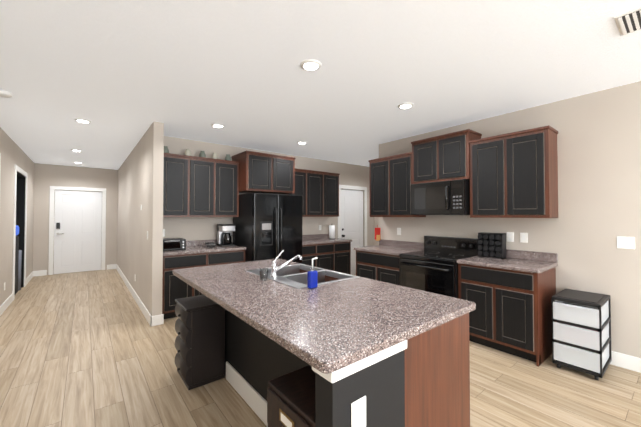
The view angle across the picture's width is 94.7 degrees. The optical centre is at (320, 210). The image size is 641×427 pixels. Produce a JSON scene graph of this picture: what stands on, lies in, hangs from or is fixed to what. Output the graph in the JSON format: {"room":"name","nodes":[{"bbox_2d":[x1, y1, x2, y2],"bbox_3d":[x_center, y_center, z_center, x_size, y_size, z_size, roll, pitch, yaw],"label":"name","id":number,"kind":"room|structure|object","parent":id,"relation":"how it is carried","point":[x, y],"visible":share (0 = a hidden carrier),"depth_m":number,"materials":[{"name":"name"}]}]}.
{"room":"kitchen","nodes":[
{"label":"kitchen","id":0,"kind":"room"},
{"bbox_2d":[0,127,34,305],"bbox_3d":[-2.665,0.128,1.750,0.120,2.655,13.370,1,-1,-39],"label":"wall","id":1,"kind":"structure","parent":0,"point":[12,153],"depth_m":4.70,"materials":[{"name":"paint"}]},
{"bbox_2d":[0,293,12,315],"bbox_3d":[-4.783,1.438,4.484,0.015,0.130,1.160,1,-1,-39],"label":"baseboard","id":2,"kind":"structure","parent":1,"relation":"attached to","point":[9,300],"depth_m":4.50,"materials":[{"name":"white wood"}]},
{"bbox_2d":[12,164,27,300],"bbox_3d":[-5.594,0.376,5.423,0.138,2.285,1.300,1,-1,-39],"label":"door frame","id":3,"kind":"structure","parent":1,"relation":"attached to","point":[20,203],"depth_m":5.85,"materials":[{"name":"white wood"}]},
{"bbox_2d":[26,271,33,284],"bbox_3d":[-6.331,1.471,6.421,0.015,0.130,1.220,1,-1,-39],"label":"baseboard","id":4,"kind":"structure","parent":1,"relation":"attached to","point":[31,275],"depth_m":6.45,"materials":[{"name":"white wood"}]},
{"bbox_2d":[33,163,117,274],"bbox_3d":[-6.123,0.227,7.467,1.860,2.655,0.120,1,-1,-39],"label":"wall","id":5,"kind":"structure","parent":0,"point":[46,176],"depth_m":7.25,"materials":[{"name":"paint"}]},
{"bbox_2d":[48,186,105,274],"bbox_3d":[-6.087,0.486,7.431,1.100,2.135,0.094,1,-1,-39],"label":"door","id":6,"kind":"structure","parent":5,"relation":"attached to","point":[77,228],"depth_m":7.41,"materials":[{"name":"white wood"}]},
{"bbox_2d":[117,121,163,315],"bbox_3d":[-3.767,0.200,5.913,0.120,2.655,5.250,1,-1,-39],"label":"wall","id":7,"kind":"structure","parent":0,"point":[140,183],"depth_m":4.37,"materials":[{"name":"paint"}]},
{"bbox_2d":[116,264,155,325],"bbox_3d":[-3.803,1.461,5.852,0.045,0.130,5.265,1,-1,-39],"label":"baseboard","id":8,"kind":"structure","parent":7,"relation":"attached to","point":[151,320],"depth_m":4.61,"materials":[{"name":"white wood"}]},
{"bbox_2d":[163,136,373,246],"bbox_3d":[-0.572,0.203,6.080,5.080,2.655,0.120,1,-1,-39],"label":"wall","id":9,"kind":"structure","parent":0,"point":[194,228],"depth_m":5.29,"materials":[{"name":"paint"}]},
{"bbox_2d":[163,153,238,216],"bbox_3d":[-1.936,-0.359,4.702,1.205,0.930,0.340,1,-1,-39],"label":"upper cabinet","id":10,"kind":"object","parent":9,"relation":"attached to","point":[194,186],"depth_m":4.55,"materials":[{"name":"brown wood"}]},
{"bbox_2d":[164,146,168,152],"bbox_3d":[-2.317,-0.895,4.406,0.100,0.130,0.097,1,-1,-39],"label":"jar","id":11,"kind":"object","parent":10,"relation":"in","point":[166,150],"depth_m":4.38,"materials":[{"name":"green ceramic"}]},
{"bbox_2d":[185,149,190,155],"bbox_3d":[-2.067,-0.891,4.606,0.100,0.130,0.097,1,-1,-39],"label":"jar","id":12,"kind":"object","parent":10,"relation":"in","point":[187,152],"depth_m":4.57,"materials":[{"name":"grey ceramic"}]},
{"bbox_2d":[199,151,205,157],"bbox_3d":[-1.895,-0.889,4.744,0.100,0.130,0.097,1,-1,-39],"label":"jar","id":13,"kind":"object","parent":10,"relation":"in","point":[201,154],"depth_m":4.71,"materials":[{"name":"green ceramic"}]},
{"bbox_2d":[212,153,217,158],"bbox_3d":[-1.739,-0.887,4.869,0.100,0.130,0.097,1,-1,-39],"label":"jar","id":14,"kind":"object","parent":10,"relation":"in","point":[214,156],"depth_m":4.83,"materials":[{"name":"grey ceramic"}]},
{"bbox_2d":[225,154,230,160],"bbox_3d":[-1.567,-0.885,5.006,0.100,0.130,0.097,1,-1,-39],"label":"jar","id":15,"kind":"object","parent":10,"relation":"in","point":[227,157],"depth_m":4.97,"materials":[{"name":"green ceramic"}]},
{"bbox_2d":[231,150,294,193],"bbox_3d":[-1.011,-0.634,5.267,0.929,0.640,0.620,1,-1,-39],"label":"upper cabinet","id":16,"kind":"object","parent":9,"relation":"attached to","point":[259,172],"depth_m":4.98,"materials":[{"name":"brown wood"}]},
{"bbox_2d":[287,168,310,216],"bbox_3d":[-0.522,-0.339,5.832,0.524,0.930,0.340,1,-1,-39],"label":"upper cabinet","id":17,"kind":"object","parent":9,"relation":"attached to","point":[302,177],"depth_m":5.79,"materials":[{"name":"brown wood"}]},
{"bbox_2d":[302,234,328,237],"bbox_3d":[-0.277,0.563,6.218,1.420,0.100,0.020,1,-1,-39],"label":"backsplash","id":18,"kind":"structure","parent":9,"relation":"attached to","point":[312,235],"depth_m":6.36,"materials":[{"name":"grey stone"}]},
{"bbox_2d":[311,170,326,216],"bbox_3d":[-0.210,-0.335,6.082,0.580,0.930,0.340,1,-1,-39],"label":"upper cabinet","id":19,"kind":"object","parent":9,"relation":"attached to","point":[318,178],"depth_m":6.01,"materials":[{"name":"brown wood"}]},
{"bbox_2d":[327,172,338,216],"bbox_3d":[0.102,-0.331,6.332,0.524,0.930,0.340,1,-1,-39],"label":"upper cabinet","id":20,"kind":"object","parent":9,"relation":"attached to","point":[332,178],"depth_m":6.25,"materials":[{"name":"brown wood"}]},
{"bbox_2d":[338,185,366,274],"bbox_3d":[0.770,0.480,7.079,0.980,2.135,0.109,1,-1,-39],"label":"door","id":21,"kind":"structure","parent":9,"relation":"attached to","point":[352,215],"depth_m":7.11,"materials":[{"name":"white wood"}]},
{"bbox_2d":[0,269,640,426],"bbox_3d":[-0.808,1.507,3.263,9.100,0.050,13.450,1,-1,-39],"label":"floor","id":22,"kind":"structure","parent":0,"point":[88,349],"depth_m":2.55,"materials":[{"name":"brown wood"}]},
{"bbox_2d":[15,225,18,293],"bbox_3d":[-5.555,0.891,5.323,0.125,1.248,0.420,1,-1,-39],"label":"bag","id":23,"kind":"object","parent":22,"relation":"on","point":[16,258],"visible":0.29,"depth_m":5.35,"materials":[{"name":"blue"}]},
{"bbox_2d":[18,250,21,290],"bbox_3d":[-5.792,1.141,5.603,0.160,0.758,0.160,1,-1,-39],"label":"rolled mat","id":24,"kind":"object","parent":22,"relation":"on","point":[19,271],"visible":0.31,"depth_m":5.60,"materials":[{"name":"grey"}]},
{"bbox_2d":[175,295,224,389],"bbox_3d":[-1.093,1.141,2.638,0.342,0.659,0.396,1,-1,-39],"label":"chest","id":25,"kind":"object","parent":22,"relation":"on","point":[200,341],"visible":0.94,"depth_m":2.51,"materials":[{"name":"black wood"}]},
{"bbox_2d":[162,239,245,318],"bbox_3d":[-1.844,0.994,4.563,1.205,1.020,0.635,1,-1,-39],"label":"base cabinet","id":26,"kind":"object","parent":22,"relation":"on","point":[197,253],"visible":0.27,"depth_m":4.17,"materials":[{"name":"brown wood"}]},
{"bbox_2d":[163,238,185,250],"bbox_3d":[-2.181,0.499,4.340,0.320,0.160,0.336,1,-1,-39],"label":"toaster","id":27,"kind":"object","parent":26,"relation":"on","point":[171,244],"visible":0.81,"depth_m":4.24,"materials":[{"name":"black metal"}]},
{"bbox_2d":[205,242,216,247],"bbox_3d":[-1.736,0.547,4.680,0.190,0.075,0.190,1,-1,-39],"label":"glass bowl","id":28,"kind":"object","parent":26,"relation":"on","point":[210,244],"visible":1,"depth_m":4.63,"materials":[{"name":"white"}]},
{"bbox_2d":[217,224,235,246],"bbox_3d":[-1.567,0.408,4.904,0.224,0.360,0.265,1,-1,-39],"label":"coffee maker","id":29,"kind":"object","parent":26,"relation":"on","point":[224,235],"visible":1,"depth_m":4.83,"materials":[{"name":"black"}]},
{"bbox_2d":[233,193,302,263],"bbox_3d":[-0.902,0.626,5.109,0.910,1.775,0.888,1,-1,-39],"label":"fridge","id":30,"kind":"object","parent":22,"relation":"on","point":[268,226],"visible":0.52,"depth_m":4.77,"materials":[{"name":"black metal"}]},
{"bbox_2d":[267,366,314,426],"bbox_3d":[-0.050,1.149,1.378,0.287,0.599,0.410,1,-1,-39],"label":"dresser","id":31,"kind":"object","parent":22,"relation":"on","point":[290,399],"visible":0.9,"depth_m":1.38,"materials":[{"name":"brown wood"}]},
{"bbox_2d":[302,246,321,267],"bbox_3d":[-0.426,1.084,5.706,0.549,0.879,0.620,1,-1,-39],"label":"base cabinet","id":32,"kind":"object","parent":22,"relation":"on","point":[308,252],"depth_m":5.53,"materials":[{"name":"brown wood"}]},
{"bbox_2d":[180,278,469,426],"bbox_3d":[-0.224,1.024,2.222,1.078,0.880,2.197,1,-1,-39],"label":"kitchen island","id":33,"kind":"object","parent":22,"relation":"on","point":[424,381],"depth_m":1.47,"materials":[{"name":"black wood"}]},
{"bbox_2d":[173,258,475,377],"bbox_3d":[-0.237,0.564,2.238,1.148,0.040,2.250,1,-1,-39],"label":"island countertop","id":34,"kind":"structure","parent":33,"relation":"on","point":[331,327],"depth_m":1.62,"materials":[{"name":"grey stone"}]},
{"bbox_2d":[259,268,267,280],"bbox_3d":[-0.443,0.501,2.311,0.072,0.085,0.071,1,-1,-39],"label":"glass cup","id":35,"kind":"object","parent":34,"relation":"on","point":[263,274],"visible":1,"depth_m":2.29,"materials":[{"name":"clear glass"}]},
{"bbox_2d":[246,250,358,288],"bbox_3d":[-0.180,0.524,2.546,0.609,0.389,0.844,1,-1,-39],"label":"sink","id":36,"kind":"object","parent":34,"relation":"in","point":[294,276],"depth_m":2.53,"materials":[{"name":"silver metal"}]},
{"bbox_2d":[307,257,317,288],"bbox_3d":[-0.053,0.434,2.054,0.076,0.211,0.044,1,-1,-39],"label":"soap bottle","id":37,"kind":"object","parent":34,"relation":"on","point":[312,278],"visible":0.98,"depth_m":2.03,"materials":[{"name":"blue plastic"}]},
{"bbox_2d":[322,242,337,271],"bbox_3d":[-0.096,1.089,5.970,0.605,0.879,0.620,1,-1,-39],"label":"base cabinet","id":38,"kind":"object","parent":22,"relation":"on","point":[333,254],"depth_m":5.81,"materials":[{"name":"brown wood"}]},
{"bbox_2d":[302,238,351,245],"bbox_3d":[-0.085,0.628,5.977,1.420,0.040,0.635,1,-1,-39],"label":"countertop","id":39,"kind":"structure","parent":38,"relation":"on","point":[305,241],"depth_m":5.96,"materials":[{"name":"grey stone"}]},
{"bbox_2d":[328,224,334,238],"bbox_3d":[0.245,0.449,6.368,0.150,0.330,0.150,1,-1,-39],"label":"paper towel","id":40,"kind":"object","parent":39,"relation":"on","point":[331,231],"visible":1,"depth_m":6.32,"materials":[{"name":"white paper"}]},
{"bbox_2d":[338,242,350,273],"bbox_3d":[0.235,1.093,6.234,0.549,0.879,0.620,1,-1,-39],"label":"base cabinet","id":41,"kind":"object","parent":22,"relation":"on","point":[344,248],"depth_m":6.05,"materials":[{"name":"brown wood"}]},
{"bbox_2d":[356,251,414,284],"bbox_3d":[1.057,1.064,4.506,0.620,0.879,0.870,1,-1,-39],"label":"base cabinet","id":42,"kind":"object","parent":22,"relation":"on","point":[384,268],"depth_m":4.29,"materials":[{"name":"brown wood"}]},
{"bbox_2d":[354,243,421,254],"bbox_3d":[1.046,0.603,4.515,0.634,0.040,0.895,1,-1,-39],"label":"countertop","id":43,"kind":"structure","parent":42,"relation":"on","point":[379,250],"depth_m":4.39,"materials":[{"name":"grey stone"}]},
{"bbox_2d":[399,236,477,297],"bbox_3d":[1.520,0.926,3.832,0.732,1.130,0.751,1,-1,-39],"label":"range","id":44,"kind":"object","parent":22,"relation":"on","point":[432,266],"visible":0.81,"depth_m":3.73,"materials":[{"name":"black metal"}]},
{"bbox_2d":[458,263,555,366],"bbox_3d":[2.046,1.042,3.268,0.620,0.879,0.760,1,-1,-39],"label":"base cabinet","id":45,"kind":"object","parent":22,"relation":"on","point":[512,293],"depth_m":2.99,"materials":[{"name":"brown wood"}]},
{"bbox_2d":[457,256,557,274],"bbox_3d":[2.046,0.582,3.266,0.634,0.040,0.785,1,-1,-39],"label":"countertop","id":46,"kind":"structure","parent":45,"relation":"on","point":[535,266],"depth_m":3.11,"materials":[{"name":"grey stone"}]},
{"bbox_2d":[478,232,505,258],"bbox_3d":[2.064,0.419,3.562,0.140,0.292,0.270,1,-1,-39],"label":"spice rack","id":47,"kind":"object","parent":46,"relation":"on","point":[491,245],"visible":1,"depth_m":3.52,"materials":[{"name":"black plastic"}]},
{"bbox_2d":[552,289,611,380],"bbox_3d":[2.465,1.139,2.788,0.508,0.668,0.340,1,-1,-39],"label":"cart","id":48,"kind":"object","parent":22,"relation":"on","point":[581,331],"visible":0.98,"depth_m":2.65,"materials":[{"name":"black plastic"}]},
{"bbox_2d":[0,0,640,169],"bbox_3d":[-0.808,-1.213,3.310,9.100,0.080,13.450,1,-1,-39],"label":"ceiling","id":49,"kind":"structure","parent":0,"point":[121,75],"depth_m":2.47,"materials":[{"name":"white paint"}]},
{"bbox_2d":[0,90,12,97],"bbox_3d":[-3.171,-1.161,2.949,0.136,0.035,0.136,1,-1,-39],"label":"smoke detector","id":50,"kind":"object","parent":49,"relation":"attached to","point":[5,94],"visible":1,"depth_m":2.94,"materials":[{"name":"white plastic"}]},
{"bbox_2d":[74,118,90,122],"bbox_3d":[-3.080,-1.157,3.829,0.180,0.014,0.180,1,-1,-39],"label":"recessed light","id":51,"kind":"object","parent":49,"relation":"in","point":[82,120],"visible":1,"depth_m":3.79,"materials":[{"name":"white plastic"}]},
{"bbox_2d":[211,123,224,127],"bbox_3d":[-1.400,-1.154,4.033,0.180,0.014,0.180,1,-1,-39],"label":"recessed light","id":52,"kind":"object","parent":49,"relation":"in","point":[216,125],"visible":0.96,"depth_m":4.00,"materials":[{"name":"white"}]},
{"bbox_2d":[300,59,321,70],"bbox_3d":[-0.079,-1.181,2.413,0.180,0.014,0.180,1,-1,-39],"label":"recessed light","id":53,"kind":"object","parent":49,"relation":"in","point":[311,65],"visible":1,"depth_m":2.39,"materials":[{"name":"white"}]},
{"bbox_2d":[397,102,413,108],"bbox_3d":[0.952,-1.166,3.301,0.180,0.014,0.180,1,-1,-39],"label":"recessed light","id":54,"kind":"object","parent":49,"relation":"in","point":[406,105],"visible":1,"depth_m":3.27,"materials":[{"name":"white"}]},
{"bbox_2d":[614,7,640,35],"bbox_3d":[2.023,-1.189,1.802,0.300,0.020,0.300,1,-1,-39],"label":"ceiling vent","id":55,"kind":"object","parent":49,"relation":"in","point":[628,22],"visible":1,"depth_m":1.85,"materials":[{"name":"white"}]},
{"bbox_2d":[374,217,378,245],"bbox_3d":[1.924,0.217,6.930,0.120,2.655,1.670,1,-1,-39],"label":"wall","id":56,"kind":"structure","parent":0,"point":[376,221],"depth_m":7.47,"materials":[{"name":"paint"}]},
{"bbox_2d":[379,81,640,357],"bbox_3d":[3.237,0.139,2.391,0.120,2.655,7.000,1,-1,-39],"label":"wall","id":57,"kind":"structure","parent":0,"point":[599,167],"depth_m":2.98,"materials":[{"name":"paint"}]},
{"bbox_2d":[375,225,380,240],"bbox_3d":[0.966,0.376,4.984,0.140,0.270,0.017,1,-1,-39],"label":"oven mitt","id":58,"kind":"object","parent":57,"relation":"hanging from","point":[377,234],"visible":0.98,"depth_m":4.98,"materials":[{"name":"red fabric"}]},
{"bbox_2d":[368,153,425,216],"bbox_3d":[1.176,-0.360,4.606,0.340,0.930,0.820,1,-1,-39],"label":"upper cabinet","id":59,"kind":"object","parent":57,"relation":"attached to","point":[390,191],"depth_m":4.48,"materials":[{"name":"brown wood"}]},
{"bbox_2d":[408,129,481,184],"bbox_3d":[1.670,-0.676,3.977,0.360,0.600,0.790,1,-1,-39],"label":"upper cabinet","id":60,"kind":"object","parent":57,"relation":"attached to","point":[444,157],"depth_m":3.83,"materials":[{"name":"brown wood"}]},
{"bbox_2d":[410,179,469,214],"bbox_3d":[1.628,-0.154,3.940,0.461,0.435,0.750,1,-1,-39],"label":"microwave","id":61,"kind":"object","parent":60,"relation":"attached to","point":[451,197],"visible":1,"depth_m":3.76,"materials":[{"name":"black metal"}]},
{"bbox_2d":[379,239,557,262],"bbox_3d":[1.769,0.526,4.105,0.020,0.100,2.440,1,-1,-39],"label":"backsplash","id":62,"kind":"structure","parent":57,"relation":"attached to","point":[546,257],"depth_m":3.43,"materials":[{"name":"grey stone"}]},
{"bbox_2d":[507,232,513,241],"bbox_3d":[2.256,0.316,3.512,0.008,0.115,0.075,1,-1,-39],"label":"switch plate","id":63,"kind":"object","parent":57,"relation":"attached to","point":[510,235],"depth_m":3.51,"materials":[{"name":"white plastic"}]},
{"bbox_2d":[468,125,557,217],"bbox_3d":[2.169,-0.382,3.365,0.340,0.930,0.780,1,-1,-39],"label":"upper cabinet","id":64,"kind":"object","parent":57,"relation":"attached to","point":[512,175],"depth_m":3.18,"materials":[{"name":"brown wood"}]},
{"bbox_2d":[520,233,527,242],"bbox_3d":[2.343,0.314,3.402,0.009,0.115,0.075,1,-1,-39],"label":"switch plate","id":65,"kind":"object","parent":57,"relation":"attached to","point":[523,236],"depth_m":3.40,"materials":[{"name":"white plastic"}]},
{"bbox_2d":[610,351,640,372],"bbox_3d":[3.955,1.384,1.363,0.015,0.130,4.530,1,-1,-39],"label":"baseboard","id":66,"kind":"structure","parent":57,"relation":"attached to","point":[629,362],"depth_m":2.74,"materials":[{"name":"white wood"}]},
{"bbox_2d":[617,236,634,248],"bbox_3d":[2.855,0.303,2.762,0.009,0.115,0.120,1,-1,-39],"label":"switch plate","id":67,"kind":"object","parent":57,"relation":"attached to","point":[625,242],"depth_m":2.76,"materials":[{"name":"white plastic"}]}
]}

